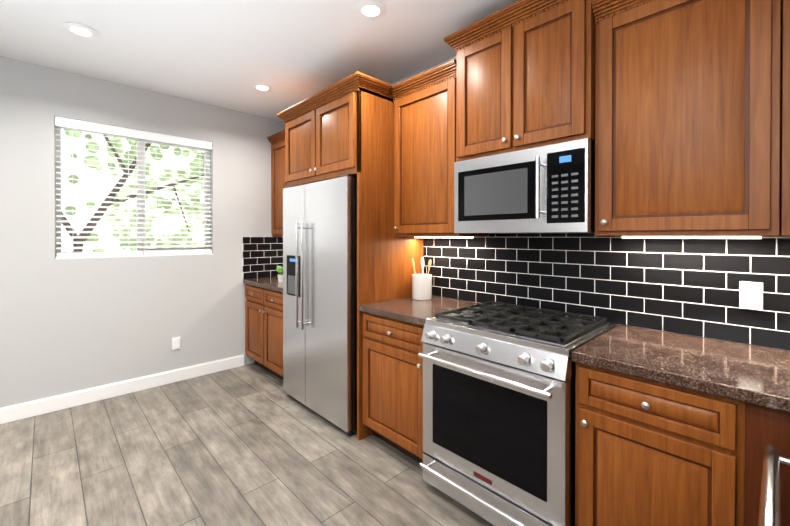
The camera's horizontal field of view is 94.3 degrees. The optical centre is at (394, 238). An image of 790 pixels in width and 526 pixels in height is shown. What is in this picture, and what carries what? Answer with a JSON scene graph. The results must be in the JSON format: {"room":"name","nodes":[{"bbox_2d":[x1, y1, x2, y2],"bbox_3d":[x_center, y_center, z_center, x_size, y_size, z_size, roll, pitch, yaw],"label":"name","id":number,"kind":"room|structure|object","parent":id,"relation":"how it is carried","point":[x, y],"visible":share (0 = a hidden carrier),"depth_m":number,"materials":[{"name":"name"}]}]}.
{"room":"kitchen","nodes":[
{"label":"kitchen","id":0,"kind":"room"},
{"bbox_2d":[0,56,284,407],"bbox_3d":[-3.263,0.014,2.421,5.720,2.810,0.150,0,0,-44],"label":"wall","id":1,"kind":"structure","parent":0,"point":[69,325],"depth_m":3.11,"materials":[{"name":"grey paint"}]},
{"bbox_2d":[0,354,243,423],"bbox_3d":[-3.397,1.301,2.188,4.955,0.118,0.014,0,0,-44],"label":"baseboard","id":2,"kind":"structure","parent":1,"relation":"attached to","point":[16,412],"depth_m":3.11,"materials":[{"name":"white wood"}]},
{"bbox_2d":[54,118,212,259],"bbox_3d":[-2.301,-0.402,3.333,1.165,1.130,0.145,0,0,-44],"label":"window","id":3,"kind":"structure","parent":1,"relation":"in","point":[142,172],"depth_m":3.33,"materials":[{"name":"white"}]},
{"bbox_2d":[55,116,211,257],"bbox_3d":[-2.278,-0.408,3.309,1.157,1.114,0.071,0,0,-44],"label":"window blinds","id":4,"kind":"object","parent":3,"relation":"attached to","point":[89,127],"visible":0.88,"depth_m":3.23,"materials":[{"name":"white plastic"}]},
{"bbox_2d":[172,337,180,349],"bbox_3d":[-2.064,0.990,3.459,0.070,0.115,0.008,0,0,-44],"label":"electrical outlet plate","id":5,"kind":"object","parent":1,"relation":"attached to","point":[175,343],"visible":1,"depth_m":3.46,"materials":[{"name":"white plastic"}]},
{"bbox_2d":[243,237,282,278],"bbox_3d":[-1.379,0.205,4.109,0.646,0.454,0.007,0,0,-44],"label":"backsplash","id":6,"kind":"structure","parent":1,"relation":"attached to","point":[262,257],"depth_m":4.02,"materials":[{"name":"tile"}]},
{"bbox_2d":[0,363,493,525],"bbox_3d":[-1.574,1.399,0.745,5.600,0.060,4.620,0,0,-44],"label":"floor","id":7,"kind":"structure","parent":0,"point":[253,444],"depth_m":2.18,"materials":[{"name":"grey wood"}]},
{"bbox_2d":[245,284,282,379],"bbox_3d":[-1.056,0.914,3.771,0.663,0.874,0.944,0,0,-44],"label":"base cabinet","id":8,"kind":"object","parent":7,"relation":"on","point":[264,328],"visible":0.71,"depth_m":3.55,"materials":[{"name":"brown wood"}]},
{"bbox_2d":[243,277,282,292],"bbox_3d":[-1.054,0.455,3.769,0.643,0.040,0.945,0,0,-44],"label":"countertop","id":9,"kind":"structure","parent":8,"relation":"on","point":[272,283],"depth_m":3.63,"materials":[{"name":"stone"}]},
{"bbox_2d":[276,266,282,281],"bbox_3d":[-1.130,0.356,3.661,0.100,0.160,0.141,0,0,-44],"label":"plant pot","id":10,"kind":"object","parent":9,"relation":"on","point":[279,269],"visible":0.77,"depth_m":3.63,"materials":[{"name":"white ceramic"}]},
{"bbox_2d":[283,174,356,435],"bbox_3d":[-0.419,0.457,3.014,0.729,1.797,0.922,0,0,-44],"label":"refrigerator","id":11,"kind":"object","parent":7,"relation":"on","point":[320,298],"visible":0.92,"depth_m":2.69,"materials":[{"name":"silver metal"}]},
{"bbox_2d":[277,71,422,439],"bbox_3d":[-0.384,0.134,3.034,0.700,2.442,1.144,0,0,-44],"label":"cabinet","id":12,"kind":"object","parent":7,"relation":"on","point":[338,129],"visible":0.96,"depth_m":2.59,"materials":[{"name":"brown wood"}]},
{"bbox_2d":[363,312,423,462],"bbox_3d":[0.195,0.922,2.459,0.663,0.874,0.594,0,0,-44],"label":"base cabinet","id":13,"kind":"object","parent":7,"relation":"on","point":[392,387],"visible":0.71,"depth_m":2.24,"materials":[{"name":"brown wood"}]},
{"bbox_2d":[359,296,479,325],"bbox_3d":[0.197,0.464,2.457,0.643,0.040,0.597,0,0,-44],"label":"countertop","id":14,"kind":"structure","parent":13,"relation":"on","point":[411,310],"depth_m":2.36,"materials":[{"name":"stone"}]},
{"bbox_2d":[412,274,431,299],"bbox_3d":[0.198,0.354,2.692,0.150,0.176,0.150,0,0,-44],"label":"utensil crock","id":15,"kind":"object","parent":14,"relation":"on","point":[421,287],"visible":0.96,"depth_m":2.63,"materials":[{"name":"white ceramic"}]},
{"bbox_2d":[412,257,430,275],"bbox_3d":[0.193,0.277,2.686,0.116,0.289,0.120,0,0,-44],"label":"utensil","id":16,"kind":"object","parent":15,"relation":"in","point":[422,262],"visible":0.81,"depth_m":2.67,"materials":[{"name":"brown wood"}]},
{"bbox_2d":[418,301,617,525],"bbox_3d":[0.629,0.887,1.927,0.746,0.950,0.761,0,0,-44],"label":"range","id":17,"kind":"object","parent":7,"relation":"on","point":[498,413],"visible":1,"depth_m":1.68,"materials":[{"name":"silver metal"}]},
{"bbox_2d":[575,362,789,525],"bbox_3d":[1.146,0.928,1.462,0.663,0.874,0.610,0,0,-44],"label":"base cabinet","id":18,"kind":"object","parent":7,"relation":"on","point":[648,452],"visible":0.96,"depth_m":1.25,"materials":[{"name":"brown wood"}]},
{"bbox_2d":[758,444,789,525],"bbox_3d":[1.077,0.936,0.623,0.594,0.868,0.648,0,0,-44],"label":"dishwasher","id":19,"kind":"object","parent":7,"relation":"on","point":[770,504],"visible":1,"depth_m":0.84,"materials":[{"name":"silver metal"}]},
{"bbox_3d":[-0.378,0.936,0.200,2.069,0.874,2.144,0,0,-44],"label":"base cabinet","id":20,"kind":"object","parent":7,"relation":"on","visible":0},
{"bbox_2d":[571,325,789,412],"bbox_3d":[0.036,0.475,0.631,3.396,0.040,2.216,0,0,-44],"label":"countertop","id":21,"kind":"structure","parent":20,"relation":"on","point":[755,375],"depth_m":1.34,"materials":[{"name":"stone"}]},
{"bbox_2d":[0,0,518,120],"bbox_3d":[-1.574,-1.351,0.728,5.600,0.060,4.620,0,0,-44],"label":"ceiling","id":22,"kind":"structure","parent":0,"point":[228,54],"depth_m":2.49,"materials":[{"name":"white paint"}]},
{"bbox_2d":[62,22,98,37],"bbox_3d":[-2.003,-1.324,2.337,0.179,0.011,0.179,0,0,40],"label":"recessed light","id":23,"kind":"object","parent":22,"relation":"in","point":[81,30],"depth_m":2.33,"materials":[{"name":"white"}]},
{"bbox_2d":[252,83,272,91],"bbox_3d":[-1.168,-1.330,3.230,0.179,0.011,0.179,0,0,40],"label":"recessed light","id":24,"kind":"object","parent":22,"relation":"in","point":[257,86],"depth_m":3.23,"materials":[{"name":"white"}]},
{"bbox_2d":[355,0,385,18],"bbox_3d":[-0.140,-1.323,2.123,0.179,0.011,0.179,0,0,40],"label":"recessed light","id":25,"kind":"object","parent":22,"relation":"in","point":[370,9],"depth_m":2.12,"materials":[{"name":"white"}]},
{"bbox_2d":[391,0,789,350],"bbox_3d":[0.496,0.012,2.711,0.120,2.810,4.860,0,0,-44],"label":"wall","id":26,"kind":"structure","parent":0,"point":[427,69],"depth_m":1.58,"materials":[{"name":"grey paint"}]},
{"bbox_2d":[267,130,285,235],"bbox_3d":[-0.954,-0.572,3.859,0.380,1.100,0.944,0,0,-44],"label":"upper cabinet","id":27,"kind":"object","parent":26,"relation":"attached to","point":[278,182],"visible":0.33,"depth_m":3.97,"materials":[{"name":"brown wood"}]},
{"bbox_2d":[390,59,487,236],"bbox_3d":[0.293,-0.549,2.552,0.380,1.070,0.583,0,0,-44],"label":"upper cabinet","id":28,"kind":"object","parent":26,"relation":"attached to","point":[424,131],"visible":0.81,"depth_m":2.42,"materials":[{"name":"brown wood"}]},
{"bbox_2d":[444,0,594,161],"bbox_3d":[0.744,-0.836,2.049,0.420,0.750,0.865,0,0,-44],"label":"upper cabinet","id":29,"kind":"object","parent":26,"relation":"attached to","point":[525,74],"visible":0.9,"depth_m":1.88,"materials":[{"name":"brown wood"}]},
{"bbox_2d":[454,138,594,232],"bbox_3d":[0.730,-0.242,2.031,0.455,0.423,0.743,0,0,-44],"label":"microwave","id":30,"kind":"object","parent":29,"relation":"attached to","point":[547,189],"visible":1,"depth_m":1.84,"materials":[{"name":"silver metal"}]},
{"bbox_2d":[423,233,789,349],"bbox_3d":[0.446,0.204,2.669,0.007,0.474,4.607,0,0,-44],"label":"tile backsplash","id":31,"kind":"structure","parent":26,"relation":"attached to","point":[687,286],"depth_m":1.86,"materials":[{"name":"black tile"}]},
{"bbox_2d":[739,281,762,310],"bbox_3d":[1.504,0.242,1.548,0.008,0.115,0.072,0,0,-44],"label":"electrical outlet plate","id":32,"kind":"object","parent":31,"relation":"attached to","point":[750,295],"visible":1,"depth_m":1.55,"materials":[{"name":"white plastic"}]},
{"bbox_2d":[591,0,780,235],"bbox_3d":[1.226,-0.544,1.574,0.380,1.067,0.591,0,0,-44],"label":"upper cabinet","id":33,"kind":"object","parent":26,"relation":"attached to","point":[687,117],"visible":1,"depth_m":1.44,"materials":[{"name":"brown wood"}]},
{"bbox_2d":[414,236,760,238],"bbox_3d":[0.378,-0.009,2.577,0.035,0.014,4.450,0,0,-44],"label":"light bar","id":34,"kind":"object","parent":33,"relation":"attached to","point":[694,237],"visible":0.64,"depth_m":1.62,"materials":[{"name":"white plastic"}]},
{"bbox_2d":[781,0,789,235],"bbox_3d":[1.663,-0.541,1.116,0.380,1.067,0.666,0,0,-44],"label":"upper cabinet","id":35,"kind":"object","parent":26,"relation":"attached to","point":[785,188],"visible":1,"depth_m":1.26,"materials":[{"name":"brown wood"}]},
{"label":"outside","id":36,"kind":"structure","parent":0,"visible":0},
{"bbox_2d":[61,128,203,251],"bbox_3d":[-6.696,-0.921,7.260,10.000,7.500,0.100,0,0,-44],"label":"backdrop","id":37,"kind":"structure","parent":36,"point":[117,180],"depth_m":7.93,"materials":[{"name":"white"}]},
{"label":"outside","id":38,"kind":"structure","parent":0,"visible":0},
{"bbox_2d":[61,129,203,251],"bbox_3d":[-3.330,0.221,4.766,2.445,4.262,1.645,0,0,-44],"label":"tree","id":39,"kind":"object","parent":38,"point":[75,134],"depth_m":4.59,"materials":[{"name":"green plant"}]}
]}

